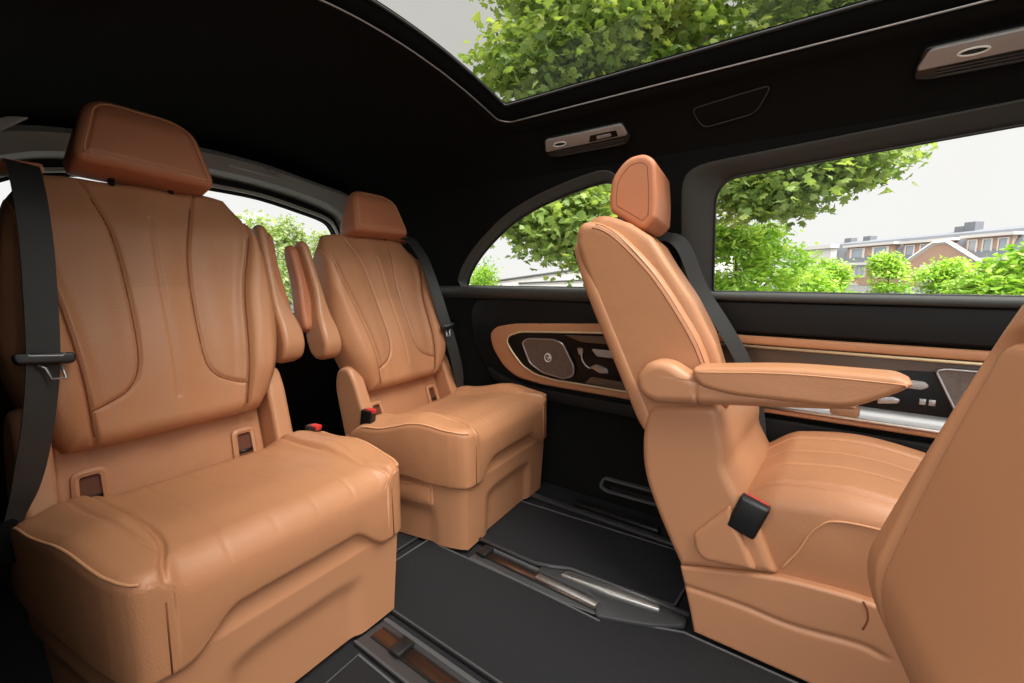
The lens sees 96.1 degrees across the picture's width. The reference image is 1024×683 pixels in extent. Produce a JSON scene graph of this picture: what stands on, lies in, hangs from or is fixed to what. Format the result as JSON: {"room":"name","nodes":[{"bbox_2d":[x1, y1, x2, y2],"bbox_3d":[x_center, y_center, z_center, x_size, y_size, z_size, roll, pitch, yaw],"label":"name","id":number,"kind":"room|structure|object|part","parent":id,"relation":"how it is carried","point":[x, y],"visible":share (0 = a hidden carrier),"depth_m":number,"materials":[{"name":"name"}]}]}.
{"room":"car interior","nodes":[
{"label":"car interior","id":0,"kind":"room"},
{"bbox_2d":[0,160,344,521],"bbox_3d":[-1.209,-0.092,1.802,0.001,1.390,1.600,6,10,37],"label":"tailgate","id":1,"kind":"structure","parent":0,"point":[309,382],"depth_m":2.14,"materials":[{"name":"black"}]},
{"bbox_2d":[0,175,333,233],"bbox_3d":[-1.202,-0.342,1.797,0.032,0.533,1.162,6,10,37],"label":"window","id":2,"kind":"structure","parent":1,"relation":"in","point":[268,202],"depth_m":1.97,"materials":[{"name":"grey"}]},
{"bbox_2d":[0,125,348,313],"bbox_3d":[-1.140,-0.398,1.758,0.102,0.640,1.380,6,10,37],"label":"trim","id":3,"kind":"structure","parent":1,"relation":"attached to","point":[17,142],"depth_m":1.78,"materials":[{"name":"grey plastic"}]},
{"bbox_3d":[-1.143,-0.490,1.747,0.095,0.454,1.380,6,10,37],"label":"header panel","id":4,"kind":"part","parent":3,"relation":"part of","materials":[{"name":"grey"}]},
{"bbox_2d":[0,481,807,682],"bbox_3d":[0.060,0.722,0.846,3.400,0.058,1.750,6,10,37],"label":"floor","id":5,"kind":"structure","parent":0,"point":[23,658],"depth_m":1.03,"materials":[{"name":"grey carpet"}]},
{"bbox_2d":[0,101,400,682],"bbox_3d":[-0.674,0.053,1.007,0.689,1.196,0.682,5,9,32],"label":"seat","id":6,"kind":"object","parent":5,"relation":"on","point":[167,519],"visible":1,"depth_m":0.94,"materials":[{"name":"brown leather"}]},
{"bbox_3d":[-0.909,0.287,0.876,0.179,0.315,0.071,5,9,32],"label":"plate","id":7,"kind":"part","parent":6,"relation":"part of","materials":[{"name":"brown leather"}]},
{"bbox_3d":[-0.867,0.311,0.946,0.043,0.095,0.065,5,9,32],"label":"anchor frame","id":8,"kind":"part","parent":6,"relation":"part of","materials":[{"name":"brown plastic"}]},
{"bbox_3d":[-0.942,-0.338,1.083,0.013,0.124,0.028,-3,8,-19],"label":"headrest post","id":9,"kind":"part","parent":6,"relation":"part of","materials":[{"name":"black plastic"}]},
{"bbox_3d":[-0.850,-0.079,1.098,0.262,0.589,0.538,5,9,32],"label":"backrest","id":10,"kind":"part","parent":6,"relation":"part of","materials":[{"name":"beige leather"}]},
{"bbox_3d":[-0.815,0.285,1.091,0.119,0.267,0.437,5,9,32],"label":"panel","id":11,"kind":"part","parent":6,"relation":"part of","materials":[{"name":"beige leather"}]},
{"bbox_2d":[9,430,400,682],"bbox_3d":[-0.597,0.363,0.989,0.492,0.197,0.608,5,9,32],"label":"seat cushion","id":12,"kind":"object","parent":6,"relation":"on","point":[146,564],"depth_m":0.81,"materials":[{"name":"brown leather"}]},
{"bbox_3d":[-0.701,0.276,1.206,0.043,0.095,0.065,5,9,32],"label":"anchor frame","id":13,"kind":"part","parent":6,"relation":"part of","materials":[{"name":"brown plastic"}]},
{"bbox_3d":[-0.656,0.232,1.273,0.179,0.315,0.071,5,9,32],"label":"plate","id":14,"kind":"part","parent":6,"relation":"part of","materials":[{"name":"brown leather"}]},
{"bbox_3d":[-0.693,-0.140,1.334,0.194,0.397,0.070,5,9,32],"label":"armrest","id":15,"kind":"part","parent":6,"relation":"part of","materials":[{"name":"brown leather"}]},
{"bbox_2d":[326,653,394,682],"bbox_3d":[0.322,0.765,0.274,1.890,0.012,0.355,6,10,37],"label":"floor mat","id":16,"kind":"object","parent":5,"relation":"on","point":[359,669],"visible":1,"depth_m":0.93,"materials":[{"name":"grey carpet"}]},
{"bbox_2d":[396,532,418,553],"bbox_3d":[-0.703,0.585,1.583,0.880,0.012,0.240,6,10,37],"label":"floor mat","id":17,"kind":"object","parent":5,"relation":"on","point":[404,540],"visible":0.13,"depth_m":1.40,"materials":[{"name":"grey carpet"}]},
{"bbox_2d":[284,191,546,549],"bbox_3d":[-0.295,0.018,1.601,0.674,1.102,0.664,5,9,30],"label":"seat","id":18,"kind":"object","parent":5,"relation":"on","point":[466,456],"visible":0.98,"depth_m":1.50,"materials":[{"name":"brown leather"}]},
{"bbox_3d":[-0.621,-0.130,1.436,0.185,0.368,0.061,5,9,30],"label":"armrest","id":19,"kind":"part","parent":18,"relation":"part of","materials":[{"name":"brown leather"}]},
{"bbox_3d":[-0.498,0.228,1.500,0.170,0.293,0.046,5,9,30],"label":"plate","id":20,"kind":"part","parent":18,"relation":"part of","materials":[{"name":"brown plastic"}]},
{"bbox_3d":[-0.459,0.249,1.568,0.041,0.088,0.057,5,9,30],"label":"anchor frame","id":21,"kind":"part","parent":18,"relation":"part of","materials":[{"name":"brown plastic"}]},
{"bbox_3d":[-0.468,-0.110,1.693,0.251,0.546,0.498,5,9,30],"label":"backrest","id":22,"kind":"part","parent":18,"relation":"part of","materials":[{"name":"beige leather"}]},
{"bbox_3d":[-0.414,0.225,1.707,0.114,0.247,0.398,5,9,30],"label":"panel","id":23,"kind":"part","parent":18,"relation":"part of","materials":[{"name":"beige leather"}]},
{"bbox_3d":[-0.351,0.438,1.425,0.273,0.050,0.059,4,9,25],"label":"pocket lid","id":24,"kind":"part","parent":18,"relation":"part of","materials":[{"name":"beige leather"}]},
{"bbox_3d":[-0.313,0.215,1.815,0.041,0.088,0.057,5,9,30],"label":"anchor frame","id":25,"kind":"part","parent":18,"relation":"part of","materials":[{"name":"brown plastic"}]},
{"bbox_3d":[-0.276,0.175,1.877,0.170,0.293,0.046,5,9,30],"label":"plate","id":26,"kind":"part","parent":18,"relation":"part of","materials":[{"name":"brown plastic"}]},
{"bbox_2d":[347,383,546,489],"bbox_3d":[-0.203,0.280,1.616,0.492,0.192,0.608,5,9,30],"label":"seat cushion","id":27,"kind":"object","parent":18,"relation":"on","point":[440,436],"depth_m":1.42,"materials":[{"name":"brown leather"}]},
{"bbox_2d":[353,618,479,682],"bbox_3d":[0.367,0.725,0.529,1.730,0.020,0.090,6,10,37],"label":"rail","id":28,"kind":"object","parent":5,"relation":"on","point":[404,656],"visible":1,"depth_m":0.97,"materials":[{"name":"grey metal"}]},
{"bbox_2d":[469,537,689,629],"bbox_3d":[0.114,0.626,1.223,0.658,0.025,0.141,6,10,37],"label":"rail","id":29,"kind":"object","parent":5,"relation":"on","point":[609,600],"visible":0.98,"depth_m":1.16,"materials":[{"name":"grey metal"}]},
{"bbox_3d":[0.224,0.641,1.141,0.381,0.014,0.123,6,10,37],"label":"rail","id":30,"kind":"part","parent":29,"relation":"part of","materials":[{"name":"grey plastic"}]},
{"bbox_2d":[478,501,685,606],"bbox_3d":[0.196,0.614,1.373,0.650,0.012,0.292,5,9,33],"label":"floor mat","id":31,"kind":"object","parent":5,"relation":"on","point":[532,531],"visible":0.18,"depth_m":1.35,"materials":[{"name":"grey carpet"}]},
{"bbox_2d":[389,540,797,682],"bbox_3d":[0.528,0.705,0.716,2.100,0.012,0.365,6,10,37],"label":"floor mat","id":32,"kind":"object","parent":5,"relation":"on","point":[505,630],"visible":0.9,"depth_m":1.03,"materials":[{"name":"grey carpet"}]},
{"bbox_2d":[530,493,673,546],"bbox_3d":[0.307,0.584,1.548,0.670,0.020,0.065,6,10,37],"label":"rail","id":33,"kind":"object","parent":5,"relation":"on","point":[648,530],"visible":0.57,"depth_m":1.52,"materials":[{"name":"grey plastic"}]},
{"bbox_2d":[575,155,925,682],"bbox_3d":[0.584,0.104,1.066,0.990,1.078,0.492,6,10,37],"label":"chair","id":34,"kind":"object","parent":5,"relation":"on","point":[772,542],"visible":0.86,"depth_m":0.97,"materials":[{"name":"brown leather"}]},
{"bbox_3d":[0.385,-0.058,1.231,0.424,0.489,0.420,6,10,37],"label":"backrest","id":35,"kind":"part","parent":34,"relation":"part of","materials":[{"name":"beige leather"}]},
{"bbox_3d":[0.439,0.097,0.906,0.391,0.093,0.049,6,10,37],"label":"armrest","id":36,"kind":"part","parent":34,"relation":"part of","materials":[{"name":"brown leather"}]},
{"bbox_2d":[748,431,925,597],"bbox_3d":[0.770,0.364,0.994,0.505,0.226,0.409,6,10,37],"label":"seat cushion","id":37,"kind":"object","parent":34,"relation":"on","point":[829,496],"depth_m":0.91,"materials":[{"name":"beige leather"}]},
{"bbox_3d":[0.638,0.496,0.832,0.012,0.054,0.004,6,10,37],"label":"slot handle","id":38,"kind":"part","parent":34,"relation":"part of","materials":[{"name":"brown leather"}]},
{"bbox_2d":[867,304,1023,682],"bbox_3d":[0.534,0.221,0.198,0.590,1.085,0.454,6,10,37],"label":"chair","id":39,"kind":"object","parent":5,"relation":"on","point":[945,567],"visible":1,"depth_m":0.40,"materials":[{"name":"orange leather"}]},
{"bbox_2d":[0,0,1023,194],"bbox_3d":[0.133,-0.546,0.735,3.360,0.278,1.350,6,10,37],"label":"ceiling","id":40,"kind":"structure","parent":0,"point":[291,86],"depth_m":1.24,"materials":[{"name":"black fabric"}]},
{"bbox_2d":[0,116,27,130],"bbox_3d":[-1.426,-0.591,1.259,0.012,0.093,0.149,6,10,37],"label":"lamp","id":41,"kind":"object","parent":40,"relation":"attached to","point":[6,122],"visible":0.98,"depth_m":1.28,"materials":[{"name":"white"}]},
{"bbox_2d":[544,120,630,156],"bbox_3d":[0.227,-0.625,1.417,0.287,0.067,0.074,6,10,37],"label":"console","id":42,"kind":"object","parent":40,"relation":"attached to","point":[617,133],"visible":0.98,"depth_m":1.40,"materials":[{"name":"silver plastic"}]},
{"bbox_2d":[553,141,565,146],"bbox_3d":[0.150,-0.621,1.448,0.048,0.014,0.015,6,10,37],"label":"reading lamp","id":43,"kind":"object","parent":42,"relation":"on","point":[555,143],"depth_m":1.45,"materials":[{"name":"white"}]},
{"bbox_2d":[597,133,610,138],"bbox_3d":[0.272,-0.608,1.360,0.047,0.012,0.012,6,10,37],"label":"switch","id":44,"kind":"object","parent":42,"relation":"attached to","point":[599,135],"depth_m":1.36,"materials":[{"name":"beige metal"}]},
{"bbox_2d":[319,0,992,122],"bbox_3d":[0.359,-0.635,0.566,1.722,0.133,0.975,6,10,37],"label":"frame","id":45,"kind":"structure","parent":40,"relation":"attached to","point":[863,16],"depth_m":1.07,"materials":[{"name":"black"}]},
{"bbox_2d":[295,0,1023,130],"bbox_3d":[0.359,-0.609,0.569,1.812,0.112,1.065,6,10,37],"label":"trim","id":46,"kind":"structure","parent":40,"relation":"attached to","point":[995,8],"depth_m":1.04,"materials":[{"name":"black plastic"}]},
{"bbox_2d":[693,85,769,126],"bbox_3d":[0.554,-0.590,1.162,0.180,0.055,0.050,7,10,41],"label":"speaker","id":47,"kind":"object","parent":40,"relation":"attached to","point":[746,103],"visible":1,"depth_m":1.16},
{"bbox_2d":[914,22,1023,79],"bbox_3d":[0.977,-0.557,0.832,0.372,0.065,0.075,6,10,37],"label":"console","id":48,"kind":"object","parent":40,"relation":"attached to","point":[1001,46],"visible":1,"depth_m":0.88,"materials":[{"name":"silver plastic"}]},
{"bbox_2d":[957,45,991,56],"bbox_3d":[0.881,-0.554,0.878,0.048,0.013,0.015,6,10,37],"label":"reading lamp","id":49,"kind":"object","parent":48,"relation":"on","point":[962,50],"depth_m":0.88,"materials":[{"name":"white"}]},
{"bbox_2d":[347,98,1023,518],"bbox_3d":[0.553,0.019,1.364,3.354,1.290,0.160,6,10,35],"label":"wall","id":50,"kind":"structure","parent":0,"point":[582,447],"depth_m":1.70,"materials":[{"name":"black plastic"}]},
{"bbox_2d":[440,286,589,301],"bbox_3d":[0.122,-0.179,1.735,1.085,0.051,0.056,6,10,37],"label":"trim","id":51,"kind":"structure","parent":50,"relation":"attached to","point":[568,294],"depth_m":1.78,"materials":[{"name":"grey plastic"}]},
{"bbox_2d":[458,170,623,287],"bbox_3d":[0.067,-0.385,1.725,0.769,0.390,0.109,6,10,37],"label":"window","id":52,"kind":"structure","parent":50,"relation":"in","point":[593,179],"depth_m":1.70,"materials":[{"name":"grey plastic"}]},
{"bbox_2d":[472,300,637,418],"bbox_3d":[0.186,0.045,1.686,0.918,0.379,0.045,6,10,37],"label":"trim panel","id":53,"kind":"object","parent":50,"relation":"attached to","point":[559,350],"visible":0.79,"depth_m":1.70,"materials":[{"name":"black"}]},
{"bbox_2d":[522,338,574,378],"bbox_3d":[0.131,0.060,1.706,0.231,0.143,0.006,6,10,37],"label":"speaker grille","id":54,"kind":"object","parent":53,"relation":"attached to","point":[542,358],"depth_m":1.70,"materials":[{"name":"grey metal"}]},
{"bbox_2d":[577,348,583,354],"bbox_3d":[0.241,0.035,1.623,0.022,0.024,0.010,6,10,37],"label":"switch","id":55,"kind":"object","parent":53,"relation":"attached to","point":[580,351],"depth_m":1.62,"materials":[{"name":"grey plastic"}]},
{"bbox_3d":[0.256,0.060,1.615,0.052,0.070,0.007,6,10,37],"label":"curved handle","id":56,"kind":"part","parent":53,"relation":"part of","materials":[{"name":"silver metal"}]},
{"bbox_2d":[591,364,608,373],"bbox_3d":[0.302,0.095,1.585,0.065,0.029,0.010,6,10,37],"label":"switch","id":57,"kind":"object","parent":53,"relation":"attached to","point":[595,368],"depth_m":1.58,"materials":[{"name":"grey plastic"}]},
{"bbox_2d":[592,349,612,357],"bbox_3d":[0.331,0.043,1.557,0.132,0.025,0.009,6,10,37],"label":"switch","id":58,"kind":"object","parent":53,"relation":"attached to","point":[596,353],"depth_m":1.57,"materials":[{"name":"silver metal"}]},
{"bbox_2d":[599,476,656,506],"bbox_3d":[0.441,0.522,1.576,0.302,0.058,0.014,6,10,37],"label":"side air slot","id":59,"kind":"object","parent":50,"relation":"attached to","point":[602,487],"visible":0.53,"depth_m":1.60,"materials":[{"name":"grey plastic"}]},
{"bbox_2d":[681,99,1023,296],"bbox_3d":[1.075,-0.291,0.966,1.404,0.403,0.118,6,10,37],"label":"window","id":60,"kind":"structure","parent":50,"relation":"in","point":[702,185],"depth_m":1.16,"materials":[{"name":"grey"}]},
{"bbox_2d":[712,301,1018,452],"bbox_3d":[1.192,0.280,0.948,1.592,0.686,0.042,6,10,37],"label":"trim panel","id":61,"kind":"object","parent":50,"relation":"attached to","point":[922,409],"visible":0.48,"depth_m":1.13,"materials":[{"name":"black"}]},
{"bbox_3d":[1.183,0.439,0.991,1.552,0.360,0.020,6,10,37],"label":"panel","id":62,"kind":"part","parent":61,"relation":"part of","materials":[{"name":"black"}]},
{"bbox_2d":[711,292,1023,308],"bbox_3d":[1.224,-0.070,0.903,1.645,0.026,0.060,6,10,37],"label":"trim","id":63,"kind":"structure","parent":50,"relation":"attached to","point":[905,300],"depth_m":1.12,"materials":[{"name":"grey plastic"}]},
{"bbox_2d":[877,396,899,403],"bbox_3d":[0.930,0.145,1.136,0.043,0.022,0.010,6,10,37],"label":"switch","id":64,"kind":"object","parent":50,"relation":"attached to","point":[889,399],"depth_m":1.13,"materials":[{"name":"grey plastic"}]},
{"bbox_2d":[909,380,927,389],"bbox_3d":[0.955,0.102,1.113,0.079,0.022,0.008,6,10,37],"label":"switch","id":65,"kind":"object","parent":50,"relation":"attached to","point":[916,384],"depth_m":1.10,"materials":[{"name":"silver metal"}]},
{"bbox_2d":[936,368,977,408],"bbox_3d":[1.078,0.133,1.015,0.222,0.131,0.006,6,10,37],"label":"speaker grille","id":66,"kind":"object","parent":50,"relation":"in","point":[951,383],"depth_m":1.06,"materials":[{"name":"grey metal"}]},
{"label":"outside","id":67,"kind":"structure","parent":0,"visible":0},
{"bbox_2d":[288,281,947,311],"bbox_3d":[-15.286,-13.993,111.231,280.000,0.001,280.000,6,10,37],"label":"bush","id":68,"kind":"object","parent":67,"point":[856,288],"depth_m":54.50,"materials":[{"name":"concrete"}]},
{"bbox_2d":[234,213,283,258],"bbox_3d":[-41.739,-11.439,75.455,6.800,18.000,6.050,0,8,0],"label":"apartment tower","id":69,"kind":"structure","parent":68,"relation":"on","point":[255,214],"depth_m":71.48,"materials":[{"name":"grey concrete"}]},
{"bbox_2d":[236,208,292,303],"bbox_3d":[-10.556,-3.195,18.965,3.859,4.706,3.446,0,8,-2],"label":"tree","id":70,"kind":"object","parent":68,"relation":"on","point":[258,220],"visible":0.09,"depth_m":19.05,"materials":[{"name":"green plant"}]},
{"bbox_2d":[266,211,312,302],"bbox_3d":[-11.891,-4.082,23.878,4.500,5.287,4.231,6,10,37],"label":"tree","id":71,"kind":"object","parent":68,"relation":"on","point":[286,231],"visible":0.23,"depth_m":23.86,"materials":[{"name":"green plant"}]},
{"bbox_2d":[287,228,328,295],"bbox_3d":[-13.155,-4.733,30.861,4.476,5.609,3.869,1,8,9],"label":"tree","id":72,"kind":"object","parent":68,"relation":"on","point":[312,248],"visible":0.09,"depth_m":30.48,"materials":[{"name":"green plant"}]},
{"bbox_2d":[469,255,503,285],"bbox_3d":[-0.788,-1.264,11.939,1.689,1.966,1.367,6,10,37],"label":"bush","id":73,"kind":"object","parent":68,"relation":"on","point":[480,278],"visible":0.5,"depth_m":11.87,"materials":[{"name":"green plant"}]},
{"bbox_2d":[469,252,766,286],"bbox_3d":[4.590,-3.279,22.901,13.006,2.933,6.110,0,8,0],"label":"white hall","id":74,"kind":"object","parent":68,"relation":"on","point":[535,279],"visible":0.16,"depth_m":20.00,"materials":[{"name":"grey"}]},
{"bbox_2d":[458,0,938,286],"bbox_3d":[2.983,-4.771,6.948,6.815,10.291,7.155,-7,11,-43],"label":"plane tree","id":75,"kind":"object","parent":68,"relation":"on","point":[562,43],"visible":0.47,"depth_m":6.03,"materials":[{"name":"green plant"}]},
{"bbox_2d":[714,214,828,291],"bbox_3d":[4.446,-1.091,8.497,2.740,2.557,2.078,-1,8,-7],"label":"bush","id":76,"kind":"object","parent":68,"relation":"on","point":[759,252],"visible":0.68,"depth_m":8.21,"materials":[{"name":"green plant"}]},
{"bbox_2d":[774,257,863,292],"bbox_3d":[9.056,-1.467,13.267,3.417,2.012,2.150,-5,9,-31],"label":"bush","id":77,"kind":"object","parent":68,"relation":"on","point":[838,279],"visible":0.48,"depth_m":12.84,"materials":[{"name":"green plant"}]},
{"bbox_2d":[855,250,915,292],"bbox_3d":[19.796,-2.854,23.956,2.765,3.926,2.844,-2,8,-14],"label":"tree","id":78,"kind":"object","parent":68,"relation":"on","point":[894,268],"visible":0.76,"depth_m":23.69,"materials":[{"name":"green plant"}]},
{"bbox_2d":[798,221,1023,286],"bbox_3d":[70.419,-10.866,60.520,11.000,11.876,81.074,-1,8,-5],"label":"terraced houses","id":79,"kind":"structure","parent":68,"relation":"on","point":[973,242],"depth_m":72.13,"materials":[{"name":"red brick"}]},
{"bbox_3d":[64.264,-13.132,85.739,0.100,1.800,0.900,-1,8,-5],"label":"pane","id":80,"kind":"part","parent":79,"relation":"part of","materials":[{"name":"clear glass"}]},
{"bbox_3d":[64.593,-16.263,86.007,0.120,2.273,2.450,-1,8,-5],"label":"dormer pane","id":81,"kind":"part","parent":79,"relation":"part of","materials":[{"name":"clear glass"}]},
{"bbox_3d":[64.363,-12.982,84.654,0.100,1.800,0.900,-1,8,-5],"label":"pane","id":82,"kind":"part","parent":79,"relation":"part of","materials":[{"name":"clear glass"}]},
{"bbox_3d":[65.034,-15.596,81.173,0.120,2.273,2.450,-1,8,-5],"label":"dormer pane","id":83,"kind":"part","parent":79,"relation":"part of","materials":[{"name":"clear glass"}]},
{"bbox_3d":[65.531,-14.783,75.752,0.120,2.147,1.282,-1,8,-5],"label":"dormer pane","id":84,"kind":"part","parent":79,"relation":"part of","materials":[{"name":"clear glass"}]},
{"bbox_3d":[66.392,-13.536,66.315,0.120,2.257,0.972,-1,8,-5],"label":"dormer pane","id":85,"kind":"part","parent":79,"relation":"part of","materials":[{"name":"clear glass"}]},
{"bbox_3d":[66.567,-13.271,64.398,0.120,2.257,0.972,-1,8,-5],"label":"dormer pane","id":86,"kind":"part","parent":79,"relation":"part of","materials":[{"name":"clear glass"}]},
{"bbox_3d":[66.743,-13.007,62.480,0.120,2.257,0.972,-1,8,-5],"label":"dormer pane","id":87,"kind":"part","parent":79,"relation":"part of","materials":[{"name":"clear glass"}]},
{"bbox_2d":[900,254,975,293],"bbox_3d":[18.662,-2.303,20.111,2.938,3.049,2.772,6,10,37],"label":"tree","id":88,"kind":"object","parent":68,"relation":"on","point":[950,268],"visible":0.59,"depth_m":19.87,"materials":[{"name":"green plant"}]},
{"bbox_2d":[939,238,1023,294],"bbox_3d":[9.987,-0.880,8.558,3.510,2.132,2.109,-1,8,-6],"label":"bush","id":89,"kind":"object","parent":68,"relation":"on","point":[1007,278],"visible":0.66,"depth_m":8.43,"materials":[{"name":"green plant"}]}
]}

